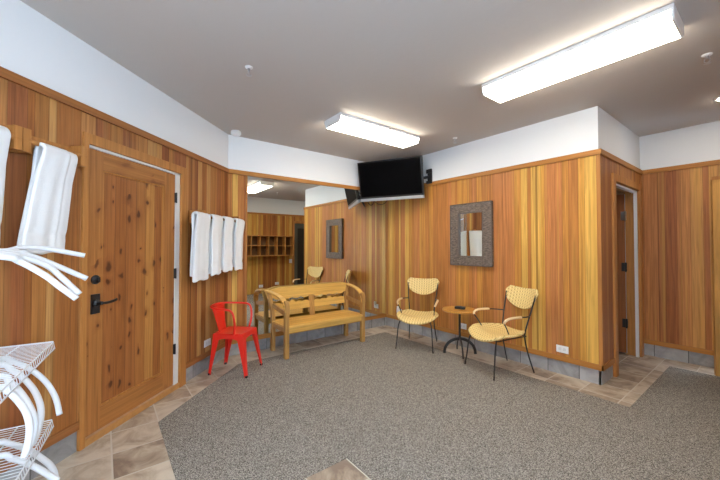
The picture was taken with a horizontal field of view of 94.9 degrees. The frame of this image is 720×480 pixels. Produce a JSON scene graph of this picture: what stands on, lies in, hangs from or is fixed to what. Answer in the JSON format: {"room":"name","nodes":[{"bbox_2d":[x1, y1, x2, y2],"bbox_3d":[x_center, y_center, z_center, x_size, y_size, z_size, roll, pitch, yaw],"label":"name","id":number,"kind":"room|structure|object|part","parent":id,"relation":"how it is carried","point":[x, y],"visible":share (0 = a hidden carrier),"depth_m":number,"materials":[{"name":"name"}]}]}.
{"room":"changing room","nodes":[
{"label":"changing room","id":0,"kind":"room"},
{"bbox_2d":[0,0,228,462],"bbox_3d":[-2.035,0.015,1.758,0.120,2.814,5.000,0,-1,7],"label":"wall","id":1,"kind":"structure","parent":0,"point":[33,46],"depth_m":2.16,"materials":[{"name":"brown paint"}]},
{"bbox_2d":[1,125,22,150],"bbox_3d":[-1.980,-0.571,1.352,0.093,0.132,0.985,0,-1,7],"label":"towel rail","id":2,"kind":"object","parent":1,"relation":"attached to","point":[16,131],"visible":0.64,"depth_m":1.81,"materials":[{"name":"brown wood"}]},
{"bbox_2d":[0,125,10,234],"bbox_3d":[-1.910,-0.283,1.627,0.104,0.653,0.285,0,-1,0],"label":"towel","id":3,"kind":"object","parent":2,"relation":"hanging from","point":[5,134],"visible":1,"depth_m":1.74,"materials":[{"name":"white fabric"}]},
{"bbox_2d":[0,421,79,474],"bbox_3d":[-2.093,1.229,0.743,0.012,0.055,3.015,0,-1,7],"label":"trim","id":4,"kind":"structure","parent":1,"relation":"attached to","point":[71,429],"depth_m":2.07,"materials":[{"name":"brown wood"}]},
{"bbox_2d":[10,128,86,166],"bbox_3d":[-1.895,-0.558,2.031,0.093,0.132,0.375,0,-1,7],"label":"towel rail","id":5,"kind":"object","parent":1,"relation":"attached to","point":[29,142],"visible":0.59,"depth_m":2.01,"materials":[{"name":"brown wood"}]},
{"bbox_2d":[17,142,77,254],"bbox_3d":[-1.863,-0.241,1.974,0.099,0.652,0.323,0,-1,-2],"label":"towel","id":6,"kind":"object","parent":5,"relation":"hanging from","point":[44,221],"visible":0.94,"depth_m":1.94,"materials":[{"name":"white fabric"}]},
{"bbox_2d":[0,347,224,479],"bbox_3d":[-1.992,1.347,1.703,0.012,0.147,4.950,0,-1,7],"label":"baseboard","id":7,"kind":"structure","parent":1,"relation":"attached to","point":[67,446],"depth_m":2.16,"materials":[{"name":"grey tile"}]},
{"bbox_2d":[0,66,228,172],"bbox_3d":[-1.975,-0.919,1.743,0.032,0.052,4.950,0,-1,7],"label":"trim","id":8,"kind":"structure","parent":1,"relation":"attached to","point":[6,74],"depth_m":2.33,"materials":[{"name":"brown wood"}]},
{"bbox_2d":[76,131,187,450],"bbox_3d":[-1.880,0.351,2.809,0.208,2.180,1.105,0,-1,7],"label":"door","id":9,"kind":"structure","parent":1,"relation":"in","point":[134,203],"depth_m":2.68,"materials":[{"name":"brown wood"}]},
{"bbox_3d":[-1.900,0.458,2.371,0.014,0.140,0.065,0,-1,7],"label":"handle plate","id":10,"kind":"part","parent":9,"relation":"part of","materials":[{"name":"black metal"}]},
{"bbox_3d":[-1.858,0.452,2.415,0.062,0.052,0.151,0,-1,8],"label":"lever handle","id":11,"kind":"part","parent":9,"relation":"part of","materials":[{"name":"black metal"}]},
{"bbox_3d":[-1.872,0.358,2.746,0.016,1.735,0.637,0,-1,7],"label":"panel moulding","id":12,"kind":"part","parent":9,"relation":"part of","materials":[{"name":"brown wood"}]},
{"bbox_3d":[-1.869,0.370,2.745,0.022,2.025,0.637,0,-1,7],"label":"rail","id":13,"kind":"part","parent":9,"relation":"part of","materials":[{"name":"brown wood"}]},
{"bbox_2d":[186,342,224,368],"bbox_3d":[-1.715,1.285,3.748,0.012,0.055,0.825,0,-1,7],"label":"trim","id":14,"kind":"structure","parent":1,"relation":"attached to","point":[208,353],"depth_m":3.62,"materials":[{"name":"brown wood"}]},
{"bbox_2d":[204,338,210,347],"bbox_3d":[-1.720,1.159,3.727,0.008,0.076,0.120,0,-1,7],"label":"power outlet","id":15,"kind":"object","parent":1,"relation":"attached to","point":[207,342],"visible":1,"depth_m":3.72,"materials":[{"name":"white plastic"}]},
{"bbox_2d":[189,210,239,222],"bbox_3d":[-1.634,-0.235,3.817,0.164,0.132,0.911,0,-1,7],"label":"towel rail","id":16,"kind":"object","parent":1,"relation":"attached to","point":[190,211],"visible":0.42,"depth_m":3.41,"materials":[{"name":"brown wood"}]},
{"bbox_2d":[190,211,210,282],"bbox_3d":[-1.617,0.067,3.346,0.091,0.698,0.311,0,-1,4],"label":"towel","id":17,"kind":"object","parent":16,"relation":"hanging from","point":[199,256],"visible":1,"depth_m":3.29,"materials":[{"name":"white fabric"}]},
{"bbox_2d":[208,214,222,275],"bbox_3d":[-1.584,0.055,3.632,0.090,0.664,0.250,0,-1,4],"label":"towel","id":18,"kind":"object","parent":16,"relation":"hanging from","point":[216,223],"visible":0.95,"depth_m":3.56,"materials":[{"name":"white fabric"}]},
{"bbox_2d":[221,216,233,271],"bbox_3d":[-1.554,0.049,3.882,0.089,0.644,0.244,0,-1,5],"label":"towel","id":19,"kind":"object","parent":16,"relation":"hanging from","point":[228,224],"visible":0.94,"depth_m":3.81,"materials":[{"name":"white fabric"}]},
{"bbox_2d":[232,218,244,270],"bbox_3d":[-1.522,0.054,4.141,0.091,0.644,0.269,0,-1,3],"label":"towel","id":20,"kind":"object","parent":16,"relation":"hanging from","point":[238,230],"visible":0.98,"depth_m":4.07,"materials":[{"name":"white fabric"}]},
{"bbox_2d":[227,135,362,326],"bbox_3d":[-0.605,0.077,5.084,2.790,2.814,0.120,1,-1,-38],"label":"wall","id":21,"kind":"structure","parent":0,"point":[244,154],"depth_m":4.50,"materials":[{"name":"white paint"}]},
{"bbox_2d":[245,175,247,325],"bbox_3d":[-1.487,0.208,4.313,0.023,2.105,0.012,1,-1,-38],"label":"trim","id":22,"kind":"structure","parent":21,"relation":"attached to","point":[246,182],"depth_m":4.31,"materials":[{"name":"brown wood"}]},
{"bbox_2d":[229,169,359,189],"bbox_3d":[-0.604,-0.858,5.012,2.698,0.052,0.047,1,-1,-38],"label":"trim","id":23,"kind":"structure","parent":21,"relation":"attached to","point":[231,171],"depth_m":4.67,"materials":[{"name":"brown wood"}]},
{"bbox_2d":[229,317,385,355],"bbox_3d":[-0.619,1.409,4.996,2.690,0.147,0.022,1,-1,-38],"label":"baseboard","id":24,"kind":"structure","parent":21,"relation":"attached to","point":[334,330],"depth_m":4.88,"materials":[{"name":"grey tile"}]},
{"bbox_2d":[231,314,385,343],"bbox_3d":[-0.613,1.304,4.990,2.690,0.062,0.042,1,-1,-38],"label":"trim","id":25,"kind":"structure","parent":21,"relation":"attached to","point":[279,333],"depth_m":4.57,"materials":[{"name":"brown wood"}]},
{"bbox_2d":[247,176,386,335],"bbox_3d":[-0.509,0.222,5.059,2.438,2.101,0.034,1,-1,-38],"label":"wall mirror","id":26,"kind":"object","parent":21,"relation":"attached to","point":[298,233],"visible":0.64,"depth_m":4.90,"materials":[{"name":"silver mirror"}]},
{"bbox_2d":[20,0,719,161],"bbox_3d":[0.201,-1.431,2.401,7.957,0.100,5.350,1,-1,-38],"label":"ceiling","id":27,"kind":"structure","parent":0,"point":[420,68],"depth_m":2.54,"materials":[{"name":"grey paint"}]},
{"bbox_2d":[231,130,240,136],"bbox_3d":[-1.538,-1.321,4.094,0.124,0.056,0.124,1,-1,-38],"label":"smoke detector","id":28,"kind":"object","parent":27,"relation":"attached to","point":[236,133],"visible":1,"depth_m":4.06,"materials":[{"name":"white plastic"}]},
{"bbox_2d":[245,65,252,76],"bbox_3d":[-0.885,-1.342,2.630,0.062,0.068,0.062,1,-1,-38],"label":"sprinkler head","id":29,"kind":"object","parent":27,"relation":"attached to","point":[248,67],"visible":1,"depth_m":2.62},
{"bbox_2d":[325,112,419,147],"bbox_3d":[0.185,-1.305,4.020,1.244,0.091,0.316,1,-1,-38],"label":"ceiling light","id":30,"kind":"object","parent":27,"relation":"attached to","point":[341,122],"visible":1,"depth_m":3.89,"materials":[{"name":"white plastic"}]},
{"bbox_2d":[482,3,683,103],"bbox_3d":[1.578,-1.333,2.519,0.316,0.091,1.244,1,-1,-38],"label":"ceiling light","id":31,"kind":"object","parent":27,"relation":"attached to","point":[663,25],"visible":1,"depth_m":2.32,"materials":[{"name":"white plastic"}]},
{"bbox_2d":[701,52,712,64],"bbox_3d":[2.582,-1.345,2.459,0.062,0.068,0.062,1,-1,-38],"label":"sprinkler head","id":32,"kind":"object","parent":27,"relation":"attached to","point":[706,55],"visible":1,"depth_m":2.45},
{"bbox_2d":[32,325,714,479],"bbox_3d":[0.201,1.483,2.347,7.957,0.100,5.350,1,-1,-38],"label":"floor","id":33,"kind":"structure","parent":0,"point":[135,449],"depth_m":2.96,"materials":[{"name":"beige tile"},{"name":"stone tile"}]},
{"bbox_2d":[0,245,88,479],"bbox_3d":[-1.506,0.702,1.381,0.540,1.426,0.727,1,-1,-32],"label":"drying rack","id":34,"kind":"object","parent":33,"relation":"on","point":[34,421],"visible":1,"depth_m":1.47,"materials":[{"name":"white metal"}]},
{"bbox_2d":[0,422,49,479],"bbox_3d":[-1.585,0.936,1.339,0.360,0.003,0.705,1,-1,-32],"label":"wire shelf","id":35,"kind":"object","parent":34,"relation":"attached to","point":[9,457],"depth_m":1.49,"materials":[{"name":"white metal"}]},
{"bbox_2d":[0,343,49,388],"bbox_3d":[-1.585,0.528,1.347,0.360,0.003,0.705,1,-1,-32],"label":"wire shelf","id":36,"kind":"object","parent":34,"relation":"attached to","point":[12,348],"depth_m":1.49,"materials":[{"name":"white metal"}]},
{"bbox_2d":[158,332,719,479],"bbox_3d":[1.222,1.441,2.913,4.825,0.004,4.790,1,-1,-38],"label":"carpet","id":37,"kind":"object","parent":33,"relation":"on","point":[409,411],"visible":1,"depth_m":2.57,"materials":[{"name":"grey carpet"}]},
{"bbox_2d":[208,302,262,377],"bbox_3d":[-1.402,1.085,3.704,0.490,0.741,0.450,0,-1,7],"label":"metal chair","id":38,"kind":"object","parent":37,"relation":"on","point":[240,334],"visible":1,"depth_m":3.65,"materials":[{"name":"red metal"}]},
{"bbox_3d":[-1.567,1.241,3.588,0.130,0.425,0.082,0,-1,7],"label":"leg","id":39,"kind":"part","parent":38,"relation":"part of","materials":[{"name":"red metal"}]},
{"bbox_3d":[-1.586,0.873,3.732,0.088,0.286,0.262,0,-1,7],"label":"backrest","id":40,"kind":"part","parent":38,"relation":"part of","materials":[{"name":"red metal"}]},
{"bbox_3d":[-1.534,1.246,3.853,0.130,0.425,0.082,0,-1,7],"label":"leg","id":41,"kind":"part","parent":38,"relation":"part of","materials":[{"name":"red metal"}]},
{"bbox_3d":[-1.394,1.019,3.705,0.357,0.018,0.357,0,-1,7],"label":"seat","id":42,"kind":"part","parent":38,"relation":"part of","materials":[{"name":"red metal"}]},
{"bbox_3d":[-1.246,1.239,3.510,0.108,0.425,0.124,1,-1,-38],"label":"leg","id":43,"kind":"part","parent":38,"relation":"part of","materials":[{"name":"red metal"}]},
{"bbox_3d":[-1.203,1.245,3.848,0.124,0.425,0.108,1,-1,-38],"label":"leg","id":44,"kind":"part","parent":38,"relation":"part of","materials":[{"name":"red metal"}]},
{"bbox_2d":[264,282,364,359],"bbox_3d":[-0.578,1.060,4.624,1.379,0.824,0.537,1,-1,-38],"label":"wooden bench","id":45,"kind":"object","parent":37,"relation":"on","point":[288,325],"visible":1,"depth_m":4.63,"materials":[{"name":"brown wood"}]},
{"bbox_3d":[-1.196,1.067,4.408,0.152,0.800,0.070,0,-1,15],"label":"leg","id":46,"kind":"part","parent":45,"relation":"part of","materials":[{"name":"brown wood"}]},
{"bbox_3d":[-1.073,0.781,4.240,0.071,0.233,0.519,1,-1,-45],"label":"armrest","id":47,"kind":"part","parent":45,"relation":"part of","materials":[{"name":"brown wood"}]},
{"bbox_3d":[-1.039,0.892,4.247,0.024,0.110,0.398,1,-1,-38],"label":"arm rail","id":48,"kind":"part","parent":45,"relation":"part of","materials":[{"name":"brown wood"}]},
{"bbox_3d":[-1.033,1.122,4.235,0.026,0.055,0.360,1,-1,-38],"label":"rail","id":49,"kind":"part","parent":45,"relation":"part of","materials":[{"name":"brown wood"}]},
{"bbox_3d":[-0.909,1.105,4.076,0.054,0.712,0.078,1,-1,-38],"label":"leg","id":50,"kind":"part","parent":45,"relation":"part of","materials":[{"name":"brown wood"}]},
{"bbox_3d":[-0.942,0.897,4.598,0.530,0.127,0.034,1,-1,-38],"label":"carved rail","id":51,"kind":"part","parent":45,"relation":"part of","materials":[{"name":"brown wood"}]},
{"bbox_3d":[-0.717,0.720,4.809,1.368,0.139,0.046,1,-1,-38],"label":"crest rail","id":52,"kind":"part","parent":45,"relation":"part of","materials":[{"name":"brown wood"}]},
{"bbox_3d":[-0.560,1.086,4.600,1.242,0.026,0.475,1,-1,-38],"label":"seat","id":53,"kind":"part","parent":45,"relation":"part of","materials":[{"name":"brown wood"}]},
{"bbox_3d":[-0.460,0.904,4.972,0.530,0.127,0.034,1,-1,-38],"label":"carved rail","id":54,"kind":"part","parent":45,"relation":"part of","materials":[{"name":"brown wood"}]},
{"bbox_3d":[-0.216,1.082,5.169,0.070,0.800,0.152,0,-1,0],"label":"leg","id":55,"kind":"part","parent":45,"relation":"part of","materials":[{"name":"brown wood"}]},
{"bbox_3d":[-0.096,0.905,4.979,0.024,0.110,0.398,1,-1,-38],"label":"arm rail","id":56,"kind":"part","parent":45,"relation":"part of","materials":[{"name":"brown wood"}]},
{"bbox_3d":[-0.079,0.795,5.012,0.071,0.233,0.519,1,-1,-31],"label":"armrest","id":57,"kind":"part","parent":45,"relation":"part of","materials":[{"name":"brown wood"}]},
{"bbox_3d":[0.034,1.119,4.808,0.054,0.712,0.078,1,-1,-38],"label":"leg","id":58,"kind":"part","parent":45,"relation":"part of","materials":[{"name":"brown wood"}]},
{"bbox_2d":[395,277,438,352],"bbox_3d":[0.836,1.017,4.667,0.576,0.914,0.685,0,-1,23],"label":"rattan armchair","id":59,"kind":"object","parent":37,"relation":"on","point":[421,286],"visible":1,"depth_m":4.76,"materials":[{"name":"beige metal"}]},
{"bbox_3d":[0.519,1.275,4.490,0.105,0.390,0.017,1,-1,-34],"label":"leg","id":60,"kind":"part","parent":59,"relation":"part of","materials":[{"name":"black metal"}]},
{"bbox_3d":[0.732,1.057,4.930,0.025,0.844,0.132,0,-1,3],"label":"leg","id":61,"kind":"part","parent":59,"relation":"part of","materials":[{"name":"black metal"}]},
{"bbox_3d":[0.806,1.067,4.597,0.547,0.110,0.508,0,-1,23],"label":"seat","id":62,"kind":"part","parent":59,"relation":"part of","materials":[{"name":"wicker"}]},
{"bbox_3d":[0.947,0.691,4.942,0.469,0.232,0.090,0,-1,23],"label":"backrest","id":63,"kind":"part","parent":59,"relation":"part of","materials":[{"name":"wicker"}]},
{"bbox_3d":[0.936,1.271,4.317,0.017,0.390,0.105,0,-1,-11],"label":"leg","id":64,"kind":"part","parent":59,"relation":"part of","materials":[{"name":"black metal"}]},
{"bbox_3d":[1.095,1.054,4.779,0.025,0.844,0.132,-1,-1,43],"label":"leg","id":65,"kind":"part","parent":59,"relation":"part of","materials":[{"name":"black metal"}]},
{"bbox_2d":[442,306,477,358],"bbox_3d":[1.289,1.178,4.272,0.440,0.575,0.440,1,-1,-38],"label":"side table","id":66,"kind":"object","parent":37,"relation":"on","point":[449,309],"visible":0.91,"depth_m":4.25,"materials":[{"name":"brown wood"}]},
{"bbox_3d":[1.184,1.362,4.279,0.164,0.208,0.157,1,-1,-38],"label":"leg","id":67,"kind":"part","parent":66,"relation":"part of","materials":[{"name":"black metal"}]},
{"bbox_2d":[455,306,465,309],"bbox_3d":[1.294,0.873,4.271,0.130,0.035,0.072,-1,-1,27],"label":"handset","id":68,"kind":"object","parent":66,"relation":"on","point":[456,307],"visible":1,"depth_m":4.25,"materials":[{"name":"black plastic"}]},
{"bbox_3d":[1.278,1.360,4.163,0.014,0.208,0.213,0,-1,6],"label":"leg","id":69,"kind":"part","parent":66,"relation":"part of","materials":[{"name":"black metal"}]},
{"bbox_3d":[1.394,1.362,4.257,0.213,0.208,0.014,0,-1,6],"label":"leg","id":70,"kind":"part","parent":66,"relation":"part of","materials":[{"name":"black metal"}]},
{"bbox_2d":[464,285,537,380],"bbox_3d":[1.613,1.000,3.745,0.685,0.914,0.576,0,-1,-17],"label":"rattan armchair","id":71,"kind":"object","parent":37,"relation":"on","point":[523,298],"visible":1,"depth_m":3.78,"materials":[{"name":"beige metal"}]},
{"bbox_3d":[1.278,1.263,3.874,0.105,0.390,0.017,0,-1,16],"label":"leg","id":72,"kind":"part","parent":71,"relation":"part of","materials":[{"name":"black metal"}]},
{"bbox_3d":[1.544,0.933,3.975,0.390,0.218,0.059,0,-1,-13],"label":"arm frame","id":73,"kind":"part","parent":71,"relation":"part of","materials":[{"name":"black metal"}]},
{"bbox_3d":[1.409,1.255,3.443,0.017,0.390,0.105,-1,-1,40],"label":"leg","id":74,"kind":"part","parent":71,"relation":"part of","materials":[{"name":"black metal"}]},
{"bbox_3d":[1.540,1.051,3.722,0.508,0.110,0.547,0,-1,-17],"label":"seat","id":75,"kind":"part","parent":71,"relation":"part of","materials":[{"name":"wicker"}]},
{"bbox_3d":[1.749,1.039,3.992,0.132,0.844,0.026,1,-1,-37],"label":"leg","id":76,"kind":"part","parent":71,"relation":"part of","materials":[{"name":"black metal"}]},
{"bbox_3d":[1.579,1.067,3.734,0.391,0.038,0.423,0,-1,-17],"label":"seat frame","id":77,"kind":"part","parent":71,"relation":"part of","materials":[{"name":"black metal"}]},
{"bbox_3d":[1.891,0.670,3.836,0.090,0.232,0.469,0,-1,-17],"label":"backrest","id":78,"kind":"part","parent":71,"relation":"part of","materials":[{"name":"wicker"}]},
{"bbox_3d":[1.864,1.032,3.616,0.132,0.844,0.025,0,-1,3],"label":"leg","id":79,"kind":"part","parent":71,"relation":"part of","materials":[{"name":"black metal"}]},
{"bbox_2d":[386,106,601,364],"bbox_3d":[1.450,0.069,4.648,0.120,2.814,3.290,1,-1,-38],"label":"wall","id":80,"kind":"structure","parent":0,"point":[545,217],"depth_m":3.95,"materials":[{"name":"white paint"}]},
{"bbox_2d":[357,155,431,204],"bbox_3d":[0.545,-0.913,5.193,1.153,0.671,0.318,-1,-1,26],"label":"television","id":81,"kind":"object","parent":80,"relation":"attached to","point":[397,178],"visible":1,"depth_m":5.11,"materials":[{"name":"black plastic"}]},
{"bbox_3d":[1.060,-0.967,5.035,0.045,0.220,0.100,1,-1,-38],"label":"wall plate","id":82,"kind":"part","parent":81,"relation":"part of","materials":[{"name":"black metal"}]},
{"bbox_2d":[461,323,466,329],"bbox_3d":[1.417,1.189,4.563,0.008,0.076,0.120,1,-1,-38],"label":"power outlet","id":83,"kind":"object","parent":80,"relation":"attached to","point":[463,326],"visible":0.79,"depth_m":4.55,"materials":[{"name":"white plastic"}]},
{"bbox_2d":[450,200,493,266],"bbox_3d":[1.492,-0.075,4.455,0.051,0.848,0.644,1,-1,-38],"label":"framed mirror","id":84,"kind":"object","parent":80,"relation":"attached to","point":[471,224],"visible":1,"depth_m":4.43,"materials":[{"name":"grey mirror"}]},
{"bbox_3d":[1.499,-0.075,4.461,0.006,0.590,0.386,1,-1,-38],"label":"glass","id":85,"kind":"part","parent":84,"relation":"part of","materials":[{"name":"white mirror"}]},
{"bbox_2d":[386,317,600,384],"bbox_3d":[1.438,1.401,4.563,0.012,0.147,3.186,1,-1,-38],"label":"baseboard","id":86,"kind":"structure","parent":80,"relation":"attached to","point":[568,369],"depth_m":3.98,"materials":[{"name":"grey tile"}]},
{"bbox_2d":[386,314,603,371],"bbox_3d":[1.432,1.299,4.540,0.012,0.055,3.202,1,-1,-38],"label":"trim","id":87,"kind":"structure","parent":80,"relation":"attached to","point":[508,345],"depth_m":3.81,"materials":[{"name":"brown wood"}]},
{"bbox_2d":[424,148,601,186],"bbox_3d":[1.436,-0.866,4.579,0.032,0.052,3.210,1,-1,-38],"label":"trim","id":88,"kind":"structure","parent":80,"relation":"attached to","point":[596,151],"depth_m":3.91,"materials":[{"name":"brown wood"}]},
{"bbox_2d":[556,344,568,353],"bbox_3d":[2.187,1.181,3.572,0.008,0.076,0.120,1,-1,-38],"label":"power outlet","id":89,"kind":"object","parent":80,"relation":"attached to","point":[559,348],"visible":1,"depth_m":3.57,"materials":[{"name":"white plastic"}]},
{"bbox_2d":[597,154,603,365],"bbox_3d":[2.412,0.193,3.317,0.028,2.112,0.028,1,-1,-38],"label":"trim","id":90,"kind":"structure","parent":80,"relation":"attached to","point":[599,194],"depth_m":3.31,"materials":[{"name":"brown wood"}]},
{"bbox_2d":[601,109,640,363],"bbox_3d":[3.029,0.054,3.867,1.657,2.814,0.120,1,-1,-38],"label":"wall","id":91,"kind":"structure","parent":0,"point":[618,140],"depth_m":3.50,"materials":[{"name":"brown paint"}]},
{"bbox_2d":[599,365,612,384],"bbox_3d":[2.545,1.379,3.415,0.352,0.147,0.022,1,-1,-38],"label":"baseboard","id":92,"kind":"structure","parent":91,"relation":"attached to","point":[607,374],"depth_m":3.39,"materials":[{"name":"grey tile"}]},
{"bbox_2d":[602,358,614,370],"bbox_3d":[2.553,1.278,3.391,0.372,0.055,0.012,1,-1,-38],"label":"trim","id":93,"kind":"structure","parent":91,"relation":"attached to","point":[611,362],"depth_m":3.38,"materials":[{"name":"brown wood"}]},
{"bbox_2d":[601,149,642,174],"bbox_3d":[3.029,-0.880,3.804,1.557,0.052,0.032,1,-1,-38],"label":"trim","id":94,"kind":"structure","parent":91,"relation":"attached to","point":[606,154],"depth_m":3.71,"materials":[{"name":"brown wood"}]},
{"bbox_2d":[611,173,643,376],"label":"door frame","id":95,"kind":"structure","parent":91,"relation":"in","point":[627,251],"depth_m":4.19,"materials":[{"name":"brown wood"}]},
{"bbox_2d":[639,121,719,350],"bbox_3d":[4.284,0.048,3.538,0.120,2.814,2.180,1,-1,-38],"label":"wall","id":96,"kind":"structure","parent":0,"point":[676,204],"depth_m":3.99,"materials":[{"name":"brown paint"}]},
{"bbox_2d":[644,343,713,367],"bbox_3d":[3.842,1.390,4.006,0.012,0.147,0.620,1,-1,-38],"label":"baseboard","id":97,"kind":"structure","parent":96,"relation":"attached to","point":[695,358],"depth_m":3.98,"materials":[{"name":"grey tile"}]},
{"bbox_2d":[644,339,713,355],"bbox_3d":[3.826,1.289,3.995,0.012,0.055,0.620,1,-1,-38],"label":"trim","id":98,"kind":"structure","parent":96,"relation":"attached to","point":[647,341],"depth_m":3.96,"materials":[{"name":"brown wood"}]},
{"bbox_2d":[641,159,719,174],"bbox_3d":[4.239,-0.886,3.508,0.032,0.052,1.960,1,-1,-38],"label":"trim","id":99,"kind":"structure","parent":96,"relation":"attached to","point":[713,162],"depth_m":3.96,"materials":[{"name":"brown wood"}]},
{"bbox_2d":[710,176,719,376],"bbox_3d":[4.144,0.360,3.297,0.427,2.180,0.880,1,-1,-38],"label":"door","id":100,"kind":"structure","parent":96,"relation":"in","point":[715,182],"depth_m":3.50,"materials":[{"name":"brown wood"}]}
]}

